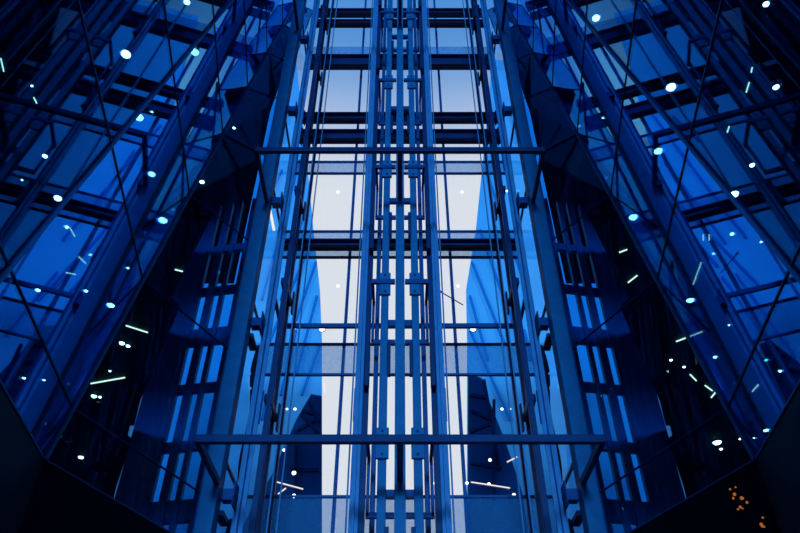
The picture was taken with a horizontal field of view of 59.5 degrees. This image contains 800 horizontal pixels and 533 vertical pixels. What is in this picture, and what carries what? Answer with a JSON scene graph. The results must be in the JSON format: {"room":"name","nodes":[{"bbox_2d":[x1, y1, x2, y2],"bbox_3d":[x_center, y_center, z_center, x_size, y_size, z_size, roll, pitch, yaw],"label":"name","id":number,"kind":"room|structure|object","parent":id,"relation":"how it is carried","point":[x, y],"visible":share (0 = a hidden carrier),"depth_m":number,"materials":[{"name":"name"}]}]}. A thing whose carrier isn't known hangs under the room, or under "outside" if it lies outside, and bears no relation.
{"room":"elevator shaft","nodes":[
{"label":"elevator shaft","id":0,"kind":"room"},
{"bbox_2d":[0,231,131,496],"bbox_3d":[-5.691,1.809,7.391,6.618,0.160,14.446,0,-41,0],"label":"glass panel","id":1,"kind":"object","parent":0,"point":[43,406],"depth_m":6.72,"materials":[{"name":"glass"}]},
{"bbox_2d":[0,385,168,532],"bbox_3d":[-2.880,1.991,3.209,1.086,4.380,8.717,0,-41,0],"label":"wall","id":2,"kind":"structure","parent":0,"point":[36,496],"depth_m":6.11,"materials":[{"name":"black"}]},
{"bbox_2d":[0,243,9,276],"bbox_3d":[-2.762,-0.501,4.133,0.056,0.617,2.262,5,-41,-6],"label":"window","id":3,"kind":"structure","parent":2,"relation":"in","point":[6,260],"depth_m":5.10,"materials":[{"name":"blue glass"}]},
{"bbox_2d":[0,0,111,266],"bbox_3d":[-2.729,-1.282,5.241,0.138,2.047,2.612,5,-41,-6],"label":"window","id":4,"kind":"structure","parent":3,"relation":"on","point":[78,1],"depth_m":6.08,"materials":[{"name":"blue glass"}]},
{"bbox_2d":[76,0,173,142],"bbox_3d":[-2.678,-2.487,6.952,0.138,2.047,2.612,5,-41,-6],"label":"window","id":5,"kind":"structure","parent":4,"relation":"on","point":[165,14],"depth_m":7.75,"materials":[{"name":"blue glass"}]},
{"bbox_2d":[163,0,214,68],"bbox_3d":[-2.628,-3.692,8.662,0.138,2.047,2.612,5,-41,-6],"label":"window","id":6,"kind":"structure","parent":5,"relation":"on","point":[163,0],"depth_m":9.25,"materials":[{"name":"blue glass"}]},
{"bbox_2d":[0,0,233,283],"bbox_3d":[-2.699,-4.039,10.914,0.025,14.826,3.749,-4,-41,4],"label":"bar","id":7,"kind":"object","parent":6,"relation":"attached to","point":[117,139],"visible":1,"depth_m":6.50,"materials":[{"name":"blue paint"}]},
{"bbox_2d":[0,270,72,459],"bbox_3d":[-3.033,0.860,5.709,0.056,0.617,2.262,5,-41,-6],"label":"window","id":8,"kind":"structure","parent":2,"relation":"in","point":[13,276],"depth_m":5.80,"materials":[{"name":"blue glass"}]},
{"bbox_2d":[10,144,143,404],"bbox_3d":[-3.000,0.079,6.818,0.138,2.047,2.612,5,-41,-6],"label":"window","id":9,"kind":"structure","parent":8,"relation":"on","point":[135,277],"depth_m":7.95,"materials":[{"name":"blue glass"}]},
{"bbox_2d":[113,74,189,276],"bbox_3d":[-2.949,-1.126,8.528,0.138,2.047,2.612,5,-41,-6],"label":"glass panel","id":10,"kind":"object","parent":9,"relation":"on","point":[164,184],"depth_m":8.60,"materials":[{"name":"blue glass"}]},
{"bbox_2d":[174,21,222,191],"bbox_3d":[-2.898,-2.331,10.239,0.138,2.047,2.612,5,-41,-6],"label":"window","id":11,"kind":"structure","parent":10,"relation":"on","point":[197,85],"depth_m":10.14,"materials":[{"name":"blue glass"}]},
{"bbox_2d":[215,0,247,131],"bbox_3d":[-2.848,-3.536,11.949,0.138,2.047,2.612,5,-41,-6],"label":"window","id":12,"kind":"structure","parent":11,"relation":"on","point":[230,36],"depth_m":11.87,"materials":[{"name":"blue glass"}]},
{"bbox_2d":[244,0,267,86],"bbox_3d":[-2.797,-4.741,13.660,0.138,2.047,2.612,5,-41,-6],"label":"window","id":13,"kind":"structure","parent":12,"relation":"on","point":[255,10],"depth_m":13.73,"materials":[{"name":"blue glass"}]},
{"bbox_2d":[266,0,282,49],"bbox_3d":[-2.746,-5.947,15.371,0.138,2.047,2.612,5,-41,-6],"label":"window","id":14,"kind":"structure","parent":13,"relation":"on","point":[274,13],"depth_m":15.63,"materials":[{"name":"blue glass"}]},
{"bbox_2d":[283,0,292,22],"bbox_3d":[-2.695,-7.155,17.085,0.138,2.057,2.615,5,-41,-6],"label":"window","id":15,"kind":"structure","parent":14,"relation":"on","point":[287,4],"depth_m":17.34,"materials":[{"name":"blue glass"}]},
{"bbox_2d":[45,7,292,460],"bbox_3d":[-2.970,-2.678,12.490,0.026,14.828,3.756,-4,-41,4],"label":"bar","id":16,"kind":"object","parent":15,"relation":"attached to","point":[54,444],"visible":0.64,"depth_m":8.34,"materials":[{"name":"blue paint"}]},
{"bbox_2d":[45,408,200,532],"bbox_3d":[-2.787,2.198,7.260,0.061,0.616,2.316,-14,-43,16],"label":"window","id":17,"kind":"structure","parent":2,"relation":"in","point":[77,411],"depth_m":7.19,"materials":[{"name":"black glass"}]},
{"bbox_2d":[73,279,227,490],"bbox_3d":[-2.826,1.264,8.191,0.163,2.046,2.170,-15,-43,16],"label":"window","id":18,"kind":"structure","parent":17,"relation":"on","point":[148,284],"depth_m":8.79,"materials":[{"name":"blue glass"}]},
{"bbox_2d":[143,194,248,348],"bbox_3d":[-2.816,-0.097,9.720,0.204,2.046,1.687,-18,-44,20],"label":"window","id":19,"kind":"structure","parent":18,"relation":"on","point":[197,200],"depth_m":10.21,"materials":[{"name":"blue glass"}]},
{"bbox_2d":[190,134,265,239],"bbox_3d":[-2.812,-1.447,11.263,0.275,2.046,1.228,-25,-47,26],"label":"window","id":20,"kind":"structure","parent":19,"relation":"on","point":[264,155],"depth_m":11.44,"materials":[{"name":"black glass"}]},
{"bbox_2d":[223,88,276,154],"bbox_3d":[-2.729,-2.734,12.879,0.995,2.046,0.403,26,-47,-27],"label":"window","id":21,"kind":"structure","parent":20,"relation":"on","point":[247,88],"depth_m":13.43,"materials":[{"name":"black glass"}]},
{"bbox_2d":[227,463,235,484],"bbox_3d":[-2.340,4.934,7.696,0.040,5.768,1.860,0,-41,0],"label":"window","id":22,"kind":"structure","parent":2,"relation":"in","point":[229,470],"depth_m":9.67,"materials":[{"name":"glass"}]},
{"bbox_2d":[0,0,178,497],"bbox_3d":[-5.666,0.438,8.910,6.669,0.160,13.938,0,-41,0],"label":"glass panel","id":23,"kind":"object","parent":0,"point":[43,45],"depth_m":7.60,"materials":[{"name":"glass"}]},
{"bbox_2d":[80,0,212,425],"bbox_3d":[-5.640,-0.933,10.428,6.719,0.160,13.431,0,-41,0],"label":"glass panel","id":24,"kind":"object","parent":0,"point":[137,26],"depth_m":8.75,"materials":[{"name":"glass"}]},
{"bbox_2d":[120,49,131,58],"bbox_3d":[-3.296,-2.552,8.417,0.149,0.028,0.149,0,-41,0],"label":"recessed light","id":25,"kind":"object","parent":24,"relation":"in","point":[125,53],"visible":1,"depth_m":8.40,"materials":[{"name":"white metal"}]},
{"bbox_2d":[133,112,144,121],"bbox_3d":[-3.402,-1.944,9.121,0.154,0.029,0.154,0,-41,0],"label":"recessed light","id":26,"kind":"object","parent":24,"relation":"in","point":[141,117],"visible":0.56,"depth_m":9.12,"materials":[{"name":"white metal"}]},
{"bbox_2d":[162,0,237,201],"bbox_3d":[-5.615,-2.304,11.947,6.770,0.160,12.923,0,-41,0],"label":"glass panel","id":27,"kind":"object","parent":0,"point":[186,24],"depth_m":10.50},
{"bbox_2d":[204,0,272,283],"bbox_3d":[-5.590,-3.675,13.465,6.821,0.160,12.416,0,-41,0],"label":"glass panel","id":28,"kind":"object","parent":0,"point":[236,181],"depth_m":15.14,"materials":[{"name":"glass"}]},
{"bbox_2d":[251,52,283,110],"bbox_3d":[-5.564,-5.045,14.984,6.872,0.160,11.908,0,-41,0],"label":"glass panel","id":29,"kind":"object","parent":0,"point":[267,80],"depth_m":15.75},
{"bbox_2d":[270,24,289,58],"bbox_3d":[-5.539,-6.416,16.502,6.922,0.160,11.401,0,-41,0],"label":"glass panel","id":30,"kind":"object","parent":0,"point":[279,47],"depth_m":17.39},
{"bbox_2d":[285,8,306,24],"bbox_3d":[-5.513,-7.794,18.028,6.973,0.160,10.891,0,-41,0],"label":"glass panel","id":31,"kind":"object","parent":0,"point":[289,19],"depth_m":19.08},
{"bbox_2d":[284,238,515,250],"bbox_3d":[0.000,-0.411,13.235,4.600,0.247,0.200,0,-41,0],"label":"cross beam","id":32,"kind":"structure","parent":0,"point":[316,244],"depth_m":13.21,"materials":[{"name":"metal"}]},
{"bbox_2d":[299,127,500,145],"bbox_3d":[0.000,-2.849,15.339,4.400,0.390,0.200,0,-41,0],"label":"cross beam","id":33,"kind":"structure","parent":0,"point":[329,136],"depth_m":15.35,"materials":[{"name":"metal"}]},
{"bbox_2d":[310,54,489,69],"bbox_3d":[0.000,-5.007,17.136,4.600,0.512,0.200,0,-41,0],"label":"cross beam","id":34,"kind":"structure","parent":0,"point":[338,61],"depth_m":17.13,"materials":[{"name":"metal"}]},
{"bbox_2d":[302,110,497,125],"bbox_3d":[0.000,-3.345,15.767,4.400,0.298,0.200,0,-41,0],"label":"cross beam","id":35,"kind":"structure","parent":0,"point":[330,117],"depth_m":15.73,"materials":[{"name":"metal"}]},
{"bbox_2d":[319,8,480,17],"bbox_3d":[0.000,-6.786,18.737,4.600,0.286,0.200,0,-41,0],"label":"cross beam","id":36,"kind":"structure","parent":0,"point":[341,12],"depth_m":18.70,"materials":[{"name":"metal"}]},
{"bbox_2d":[316,19,483,27],"bbox_3d":[0.000,-6.384,18.391,4.600,0.229,0.200,0,-41,0],"label":"cross beam","id":37,"kind":"structure","parent":0,"point":[339,23],"depth_m":18.35,"materials":[{"name":"metal"}]},
{"bbox_2d":[493,8,514,24],"bbox_3d":[5.513,-7.794,18.028,6.973,0.160,10.891,0,-41,0],"label":"glass panel","id":38,"kind":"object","parent":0,"point":[510,19],"depth_m":19.08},
{"bbox_2d":[510,24,529,58],"bbox_3d":[5.539,-6.416,16.502,6.922,0.160,11.401,0,-41,0],"label":"glass panel","id":39,"kind":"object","parent":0,"point":[520,47],"depth_m":17.39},
{"bbox_2d":[516,52,548,110],"bbox_3d":[5.564,-5.045,14.984,6.872,0.160,11.908,0,-41,0],"label":"glass panel","id":40,"kind":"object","parent":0,"point":[532,80],"depth_m":15.75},
{"bbox_2d":[527,0,595,283],"bbox_3d":[5.590,-3.675,13.465,6.821,0.160,12.416,0,-41,0],"label":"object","id":41,"kind":"structure","parent":0,"point":[563,181],"depth_m":15.14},
{"bbox_2d":[562,0,637,201],"bbox_3d":[5.615,-2.304,11.947,6.770,0.160,12.923,0,-41,0],"label":"glass panel","id":42,"kind":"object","parent":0,"point":[614,27],"depth_m":10.50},
{"bbox_2d":[591,14,600,21],"bbox_3d":[2.875,-3.640,10.263,0.142,0.027,0.142,0,-41,0],"label":"recessed light","id":43,"kind":"object","parent":42,"relation":"in","point":[596,17],"visible":1,"depth_m":10.25,"materials":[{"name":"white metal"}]},
{"bbox_2d":[587,0,719,425],"bbox_3d":[5.640,-0.933,10.428,6.719,0.160,13.431,0,-41,0],"label":"glass panel","id":44,"kind":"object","parent":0,"point":[671,40],"depth_m":8.73,"materials":[{"name":"glass"}]},
{"bbox_2d":[665,82,676,91],"bbox_3d":[3.398,-2.246,8.772,0.155,0.030,0.155,0,-41,0],"label":"recessed light","id":45,"kind":"object","parent":44,"relation":"in","point":[671,86],"visible":1,"depth_m":8.76,"materials":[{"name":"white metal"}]},
{"bbox_2d":[621,0,799,497],"bbox_3d":[5.666,0.438,8.910,6.669,0.160,13.938,0,-41,0],"label":"glass panel","id":46,"kind":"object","parent":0,"point":[738,275],"depth_m":7.65,"materials":[{"name":"glass"}]},
{"bbox_2d":[631,385,799,532],"bbox_3d":[2.880,1.991,3.209,1.086,4.380,8.717,0,-41,0],"label":"wall","id":47,"kind":"structure","parent":0,"point":[773,479],"depth_m":6.06,"materials":[{"name":"black"}]},
{"bbox_2d":[564,463,572,484],"bbox_3d":[2.340,4.934,7.696,0.040,5.768,1.860,0,-41,0],"label":"window","id":48,"kind":"structure","parent":47,"relation":"in","point":[570,470],"depth_m":9.67,"materials":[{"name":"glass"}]},
{"bbox_2d":[599,408,754,532],"bbox_3d":[2.787,2.198,7.260,0.061,0.616,2.316,14,-43,-16],"label":"window","id":49,"kind":"structure","parent":47,"relation":"in","point":[723,410],"depth_m":7.17,"materials":[{"name":"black glass"}]},
{"bbox_2d":[572,279,726,492],"bbox_3d":[2.826,1.264,8.191,0.163,2.046,2.170,15,-43,-16],"label":"window","id":50,"kind":"structure","parent":49,"relation":"on","point":[653,282],"depth_m":8.77,"materials":[{"name":"blue glass"}]},
{"bbox_2d":[551,194,656,348],"bbox_3d":[2.816,-0.097,9.720,0.204,2.046,1.687,18,-44,-20],"label":"window","id":51,"kind":"structure","parent":50,"relation":"on","point":[597,204],"depth_m":10.19,"materials":[{"name":"blue glass"}]},
{"bbox_2d":[534,134,609,240],"bbox_3d":[2.812,-1.447,11.263,0.275,2.046,1.228,25,-47,-26],"label":"window","id":52,"kind":"structure","parent":51,"relation":"on","point":[577,134],"depth_m":11.43,"materials":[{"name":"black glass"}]},
{"bbox_2d":[524,88,576,155],"bbox_3d":[2.729,-2.734,12.879,0.995,2.046,0.403,-26,-47,27],"label":"window","id":53,"kind":"structure","parent":52,"relation":"on","point":[550,88],"depth_m":13.19,"materials":[{"name":"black glass"}]},
{"bbox_2d":[726,474,755,517],"bbox_3d":[3.061,2.064,6.302,0.022,0.320,0.240,14,-43,-16],"label":"lamp","id":54,"kind":"object","parent":47,"relation":"attached to","point":[738,489],"visible":1,"depth_m":6.29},
{"bbox_2d":[745,502,775,532],"bbox_3d":[3.102,2.229,6.016,0.022,0.320,0.240,14,-43,-16],"label":"lamp","id":55,"kind":"object","parent":47,"relation":"attached to","point":[759,519],"visible":1,"depth_m":6.04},
{"bbox_2d":[727,266,799,459],"bbox_3d":[3.033,0.860,5.709,0.056,0.617,2.262,-5,-41,6],"label":"window","id":56,"kind":"structure","parent":47,"relation":"in","point":[786,276],"depth_m":5.79,"materials":[{"name":"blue glass"}]},
{"bbox_2d":[656,145,789,404],"bbox_3d":[3.000,0.079,6.818,0.138,2.047,2.612,-5,-41,6],"label":"window","id":57,"kind":"structure","parent":56,"relation":"on","point":[664,277],"depth_m":7.96,"materials":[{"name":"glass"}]},
{"bbox_2d":[610,74,686,276],"bbox_3d":[2.949,-1.126,8.528,0.138,2.047,2.612,-5,-41,6],"label":"glass panel","id":58,"kind":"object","parent":57,"relation":"on","point":[635,186],"depth_m":8.61,"materials":[{"name":"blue glass"}]},
{"bbox_2d":[577,24,625,191],"bbox_3d":[2.898,-2.331,10.239,0.138,2.047,2.612,-5,-41,6],"label":"window","id":59,"kind":"structure","parent":58,"relation":"on","point":[603,78],"depth_m":10.15,"materials":[{"name":"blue glass"}]},
{"bbox_2d":[552,0,584,131],"bbox_3d":[2.848,-3.536,11.949,0.138,2.047,2.612,-5,-41,6],"label":"window","id":60,"kind":"structure","parent":59,"relation":"on","point":[569,28],"depth_m":11.88,"materials":[{"name":"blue glass"}]},
{"bbox_2d":[532,0,555,86],"bbox_3d":[2.797,-4.741,13.660,0.138,2.047,2.612,-5,-41,6],"label":"window","id":61,"kind":"structure","parent":60,"relation":"on","point":[544,11],"depth_m":13.74,"materials":[{"name":"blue glass"}]},
{"bbox_2d":[517,0,533,49],"bbox_3d":[2.746,-5.947,15.371,0.138,2.047,2.612,-5,-41,6],"label":"window","id":62,"kind":"structure","parent":61,"relation":"on","point":[525,20],"depth_m":15.63,"materials":[{"name":"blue glass"}]},
{"bbox_2d":[507,0,516,22],"bbox_3d":[2.695,-7.155,17.085,0.138,2.057,2.615,-5,-41,6],"label":"window","id":63,"kind":"structure","parent":62,"relation":"on","point":[511,4],"depth_m":17.34,"materials":[{"name":"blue glass"}]},
{"bbox_2d":[507,7,754,460],"bbox_3d":[2.970,-2.678,12.490,0.026,14.828,3.756,4,-41,-4],"label":"bar","id":64,"kind":"object","parent":63,"relation":"attached to","point":[745,444],"visible":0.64,"depth_m":8.34,"materials":[{"name":"blue paint"}]},
{"bbox_2d":[790,242,799,276],"bbox_3d":[2.762,-0.501,4.133,0.056,0.617,2.262,-5,-41,6],"label":"window","id":65,"kind":"structure","parent":47,"relation":"in","point":[796,251],"depth_m":5.09,"materials":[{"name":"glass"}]},
{"bbox_2d":[688,0,799,265],"bbox_3d":[2.729,-1.282,5.241,0.138,2.047,2.612,-5,-41,6],"label":"window","id":66,"kind":"structure","parent":65,"relation":"on","point":[719,10],"depth_m":6.09,"materials":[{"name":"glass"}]},
{"bbox_2d":[626,0,721,142],"bbox_3d":[2.678,-2.487,6.952,0.138,2.047,2.612,-5,-41,6],"label":"window","id":67,"kind":"structure","parent":66,"relation":"on","point":[635,6],"depth_m":7.93,"materials":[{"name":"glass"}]},
{"bbox_2d":[585,0,635,68],"bbox_3d":[2.628,-3.692,8.662,0.138,2.047,2.612,-5,-41,6],"label":"window","id":68,"kind":"structure","parent":67,"relation":"on","point":[587,0],"depth_m":9.46,"materials":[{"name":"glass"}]},
{"bbox_2d":[566,0,799,283],"bbox_3d":[2.699,-4.039,10.914,0.025,14.826,3.749,4,-41,-4],"label":"bar","id":69,"kind":"object","parent":68,"relation":"attached to","point":[682,139],"visible":1,"depth_m":6.50,"materials":[{"name":"blue paint"}]},
{"bbox_2d":[668,231,799,496],"bbox_3d":[5.691,1.809,7.391,6.618,0.160,14.446,0,-41,0],"label":"glass panel","id":70,"kind":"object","parent":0,"point":[699,462],"depth_m":6.72,"materials":[{"name":"glass"}]},
{"bbox_3d":[0.000,5.207,3.431,40.000,0.200,50.000,0,-41,0],"label":"floor","id":71,"kind":"structure","parent":0,"visible":0},
{"bbox_2d":[114,198,255,532],"bbox_3d":[-3.586,3.372,10.946,1.698,12.400,0.208,-7,-41,9],"label":"lattice","id":72,"kind":"object","parent":71,"relation":"on","point":[138,481],"visible":0.61,"depth_m":12.05,"materials":[{"name":"metal"}]},
{"bbox_2d":[153,65,321,532],"bbox_3d":[-8.312,5.531,36.098,10.862,42.000,10.120,0,-41,0],"label":"glass building","id":73,"kind":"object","parent":71,"relation":"on","point":[309,358],"visible":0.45,"depth_m":30.88,"materials":[{"name":"glass"}]},
{"bbox_2d":[193,0,308,532],"bbox_3d":[-2.205,-2.636,12.863,0.530,24.000,0.530,0,-41,0],"label":"steel column","id":74,"kind":"structure","parent":71,"relation":"on","point":[212,495],"depth_m":9.99,"materials":[{"name":"metal"}]},
{"bbox_2d":[218,510,231,532],"bbox_3d":[-2.052,3.856,7.718,0.256,2.262,0.465,0,-41,0],"label":"cable bundle","id":75,"kind":"object","parent":74,"relation":"attached to","point":[223,521],"visible":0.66,"depth_m":8.40,"materials":[{"name":"black rubber"}]},
{"bbox_2d":[237,333,259,481],"bbox_3d":[-2.052,1.850,9.450,0.256,2.063,0.465,0,-41,0],"label":"cable bundle","id":76,"kind":"object","parent":74,"relation":"attached to","point":[252,345],"visible":0.38,"depth_m":9.92,"materials":[{"name":"metal"}]},
{"bbox_2d":[230,0,319,532],"bbox_3d":[-1.930,-2.474,13.050,0.162,24.000,0.150,0,-41,0],"label":"rail","id":77,"kind":"object","parent":74,"relation":"attached to","point":[254,416],"visible":0.8,"depth_m":10.43,"materials":[{"name":"metal"}]},
{"bbox_2d":[193,434,606,483],"bbox_3d":[0.000,2.168,7.811,4.360,0.090,1.090,0,-41,0],"label":"steel beam","id":78,"kind":"structure","parent":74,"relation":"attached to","point":[200,440],"depth_m":7.41,"materials":[{"name":"metal"}]},
{"bbox_2d":[254,147,545,202],"bbox_3d":[0.000,-1.409,10.899,4.360,0.090,1.090,0,-41,0],"label":"rail","id":79,"kind":"object","parent":74,"relation":"attached to","point":[258,150],"visible":1,"depth_m":10.49,"materials":[{"name":"metal"}]},
{"bbox_2d":[293,0,506,29],"bbox_3d":[0.000,-5.354,14.305,4.360,0.090,1.090,0,-41,0],"label":"rail","id":80,"kind":"object","parent":74,"relation":"attached to","point":[294,1],"visible":1,"depth_m":14.43,"materials":[{"name":"metal"}]},
{"bbox_2d":[242,394,321,532],"bbox_3d":[-3.936,10.493,19.939,3.548,13.370,4.100,0,-41,0],"label":"building","id":81,"kind":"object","parent":71,"relation":"on","point":[295,515],"visible":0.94,"depth_m":20.82,"materials":[{"name":"glass"}]},
{"bbox_2d":[248,0,328,532],"bbox_3d":[-1.823,-2.113,13.469,0.155,24.000,0.750,0,-41,0],"label":"vertical beam","id":82,"kind":"structure","parent":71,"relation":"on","point":[271,416],"depth_m":11.05,"materials":[{"name":"metal"}]},
{"bbox_2d":[275,299,524,328],"bbox_3d":[0.000,0.676,11.379,4.060,0.080,1.050,0,-41,0],"label":"rail","id":83,"kind":"object","parent":82,"relation":"attached to","point":[295,325],"visible":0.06,"depth_m":11.72,"materials":[{"name":"blue metal"}]},
{"bbox_2d":[265,0,332,532],"bbox_3d":[-1.700,-2.025,13.571,0.024,24.000,0.021,0,-41,0],"label":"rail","id":84,"kind":"object","parent":71,"relation":"on","point":[332,0],"visible":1,"depth_m":11.23,"materials":[{"name":"metal"}]},
{"bbox_2d":[275,0,337,532],"bbox_3d":[-1.620,-1.861,13.760,0.024,24.000,0.021,0,-41,0],"label":"rope","id":85,"kind":"object","parent":71,"relation":"on","point":[337,0],"visible":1,"depth_m":11.57,"materials":[{"name":"metal"}]},
{"bbox_2d":[344,0,372,532],"bbox_3d":[-0.690,-2.057,13.533,0.024,24.000,0.021,0,-41,0],"label":"rope","id":86,"kind":"object","parent":71,"relation":"on","point":[372,0],"visible":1,"depth_m":11.21,"materials":[{"name":"metal"}]},
{"bbox_2d":[348,0,378,532],"bbox_3d":[-0.555,-2.507,13.011,0.130,24.000,0.122,0,-41,0],"label":"rail","id":87,"kind":"object","parent":71,"relation":"on","point":[358,390],"visible":0.86,"depth_m":10.32,"materials":[{"name":"metal"}]},
{"bbox_2d":[357,0,386,532],"bbox_3d":[-0.422,-2.418,13.115,0.205,24.000,0.455,0,-41,0],"label":"vertical beam","id":88,"kind":"structure","parent":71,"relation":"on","point":[364,429],"depth_m":10.54,"materials":[{"name":"metal"}]},
{"bbox_2d":[369,0,384,530],"bbox_3d":[-0.375,-2.155,13.419,0.024,24.000,0.021,0,-41,0],"label":"rope","id":89,"kind":"object","parent":71,"relation":"on","point":[384,0],"visible":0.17,"depth_m":10.97,"materials":[{"name":"metal"}]},
{"bbox_2d":[374,20,386,528],"bbox_3d":[-0.330,-2.155,13.419,0.024,24.000,0.021,0,-41,0],"label":"rope","id":90,"kind":"object","parent":71,"relation":"on","point":[386,20],"visible":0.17,"depth_m":10.98,"materials":[{"name":"metal"}]},
{"bbox_2d":[386,0,413,532],"bbox_3d":[0.000,-2.714,12.772,0.340,24.000,0.250,0,-41,0],"label":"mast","id":91,"kind":"object","parent":71,"relation":"on","point":[399,494],"visible":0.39,"depth_m":9.81,"materials":[{"name":"metal"}]},
{"bbox_2d":[365,0,396,532],"bbox_3d":[-0.240,-2.642,12.855,0.340,24.000,0.560,0,-41,0],"label":"rail","id":92,"kind":"object","parent":91,"relation":"attached to","point":[385,281],"visible":0.96,"depth_m":9.97,"materials":[{"name":"metal"}]},
{"bbox_2d":[403,0,434,532],"bbox_3d":[0.240,-2.642,12.855,0.340,24.000,0.560,0,-41,0],"label":"rail","id":93,"kind":"object","parent":91,"relation":"attached to","point":[414,281],"visible":0.93,"depth_m":10.01,"materials":[{"name":"metal"}]},
{"bbox_2d":[413,20,425,528],"bbox_3d":[0.330,-2.155,13.419,0.024,24.000,0.021,0,-41,0],"label":"rope","id":94,"kind":"object","parent":71,"relation":"on","point":[413,20],"visible":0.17,"depth_m":10.98,"materials":[{"name":"metal"}]},
{"bbox_2d":[415,0,430,530],"bbox_3d":[0.375,-2.155,13.419,0.024,24.000,0.021,0,-41,0],"label":"rope","id":95,"kind":"object","parent":71,"relation":"on","point":[415,0],"visible":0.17,"depth_m":10.96,"materials":[{"name":"metal"}]},
{"bbox_2d":[413,0,442,532],"bbox_3d":[0.422,-2.418,13.115,0.205,24.000,0.455,0,-41,0],"label":"vertical beam","id":96,"kind":"structure","parent":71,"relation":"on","point":[435,429],"depth_m":10.50,"materials":[{"name":"metal"}]},
{"bbox_2d":[421,0,451,532],"bbox_3d":[0.555,-2.507,13.011,0.130,24.000,0.122,0,-41,0],"label":"rail","id":97,"kind":"object","parent":71,"relation":"on","point":[440,390],"visible":0.85,"depth_m":10.32,"materials":[{"name":"metal"}]},
{"bbox_2d":[427,0,455,532],"bbox_3d":[0.690,-2.057,13.533,0.024,24.000,0.021,0,-41,0],"label":"rope","id":98,"kind":"object","parent":71,"relation":"on","point":[427,0],"visible":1,"depth_m":11.21,"materials":[{"name":"metal"}]},
{"bbox_2d":[462,0,524,532],"bbox_3d":[1.620,-1.861,13.760,0.024,24.000,0.021,0,-41,0],"label":"rope","id":99,"kind":"object","parent":71,"relation":"on","point":[462,0],"visible":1,"depth_m":11.58,"materials":[{"name":"metal"}]},
{"bbox_2d":[468,377,527,532],"bbox_3d":[3.133,10.213,20.196,2.095,14.131,4.306,-4,-41,4],"label":"building","id":100,"kind":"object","parent":71,"relation":"on","point":[485,515],"visible":0.97,"depth_m":21.01,"materials":[{"name":"glass"}]},
{"bbox_2d":[467,0,534,532],"bbox_3d":[1.700,-2.025,13.571,0.024,24.000,0.021,0,-41,0],"label":"rope","id":101,"kind":"object","parent":71,"relation":"on","point":[467,0],"visible":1,"depth_m":11.23,"materials":[{"name":"metal"}]},
{"bbox_2d":[471,0,551,532],"bbox_3d":[1.823,-2.113,13.469,0.155,24.000,0.750,0,-41,0],"label":"vertical beam","id":102,"kind":"structure","parent":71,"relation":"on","point":[528,416],"depth_m":11.05,"materials":[{"name":"metal"}]},
{"bbox_2d":[491,0,606,532],"bbox_3d":[2.205,-2.636,12.863,0.530,24.000,0.530,0,-41,0],"label":"steel column","id":103,"kind":"structure","parent":71,"relation":"on","point":[587,495],"depth_m":10.00,"materials":[{"name":"metal"}]},
{"bbox_2d":[480,0,569,532],"bbox_3d":[1.930,-2.474,13.050,0.162,24.000,0.150,0,-41,0],"label":"rail","id":104,"kind":"object","parent":103,"relation":"attached to","point":[545,416],"visible":0.82,"depth_m":10.42,"materials":[{"name":"metal"}]},
{"bbox_2d":[540,333,562,481],"bbox_3d":[2.052,1.850,9.450,0.256,2.063,0.465,0,-41,0],"label":"cable bundle","id":105,"kind":"object","parent":103,"relation":"attached to","point":[547,345],"visible":0.36,"depth_m":9.92,"materials":[{"name":"metal"}]},
{"bbox_2d":[568,510,581,532],"bbox_3d":[2.052,3.856,7.718,0.256,2.262,0.465,0,-41,0],"label":"bracket","id":106,"kind":"object","parent":103,"relation":"attached to","point":[576,521],"visible":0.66,"depth_m":8.40,"materials":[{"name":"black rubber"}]},
{"bbox_2d":[466,60,646,532],"bbox_3d":[8.108,5.531,36.098,11.268,42.000,10.120,0,-41,0],"label":"glass building","id":107,"kind":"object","parent":71,"relation":"on","point":[481,303],"visible":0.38,"depth_m":31.19,"materials":[{"name":"glass"}]},
{"bbox_2d":[544,198,685,532],"bbox_3d":[3.586,3.372,10.946,1.698,12.400,0.208,7,-41,-9],"label":"lattice","id":108,"kind":"object","parent":71,"relation":"on","point":[661,481],"visible":0.62,"depth_m":12.05,"materials":[{"name":"metal"}]},
{"bbox_3d":[0.000,5.767,8.232,4.640,5.208,0.050,0,-41,0],"label":"window","id":109,"kind":"structure","parent":0,"visible":0},
{"bbox_2d":[247,0,552,532],"bbox_3d":[0.000,-1.312,14.396,4.640,24.000,0.130,0,-41,0],"label":"metal frame","id":110,"kind":"structure","parent":109,"relation":"on","point":[249,496],"depth_m":11.78,"materials":[{"name":"metal"}]},
{"bbox_2d":[295,172,504,174],"bbox_3d":[0.000,-1.345,14.371,4.640,1.718,0.050,0,-41,0],"label":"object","id":111,"kind":"structure","parent":110,"relation":"attached to","point":[296,173],"depth_m":14.90,"materials":[{"name":"metal"}]},
{"bbox_2d":[298,161,501,162],"bbox_3d":[0.000,-2.132,15.051,4.640,0.378,0.050,0,-41,0],"label":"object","id":112,"kind":"structure","parent":111,"relation":"on","point":[298,161],"depth_m":15.15,"materials":[{"name":"metal"}]},
{"bbox_2d":[265,373,534,376],"bbox_3d":[0.000,2.584,10.980,4.640,2.098,0.050,0,-41,0],"label":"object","id":113,"kind":"structure","parent":110,"relation":"on","point":[266,374],"depth_m":11.64,"materials":[{"name":"metal"}]},
{"bbox_2d":[270,343,529,345],"bbox_3d":[0.000,1.562,11.862,4.640,0.618,0.050,0,-41,0],"label":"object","id":114,"kind":"structure","parent":113,"relation":"on","point":[271,344],"depth_m":12.03,"materials":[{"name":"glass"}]},
{"bbox_2d":[282,256,517,258],"bbox_3d":[0.000,0.574,12.715,4.640,2.007,0.050,0,-41,0],"label":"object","id":115,"kind":"structure","parent":114,"relation":"on","point":[284,257],"depth_m":13.34,"materials":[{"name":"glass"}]},
{"bbox_2d":[286,230,513,232],"bbox_3d":[0.000,-0.441,13.590,4.640,0.688,0.050,0,-41,0],"label":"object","id":116,"kind":"structure","parent":115,"relation":"on","point":[287,231],"depth_m":13.79,"materials":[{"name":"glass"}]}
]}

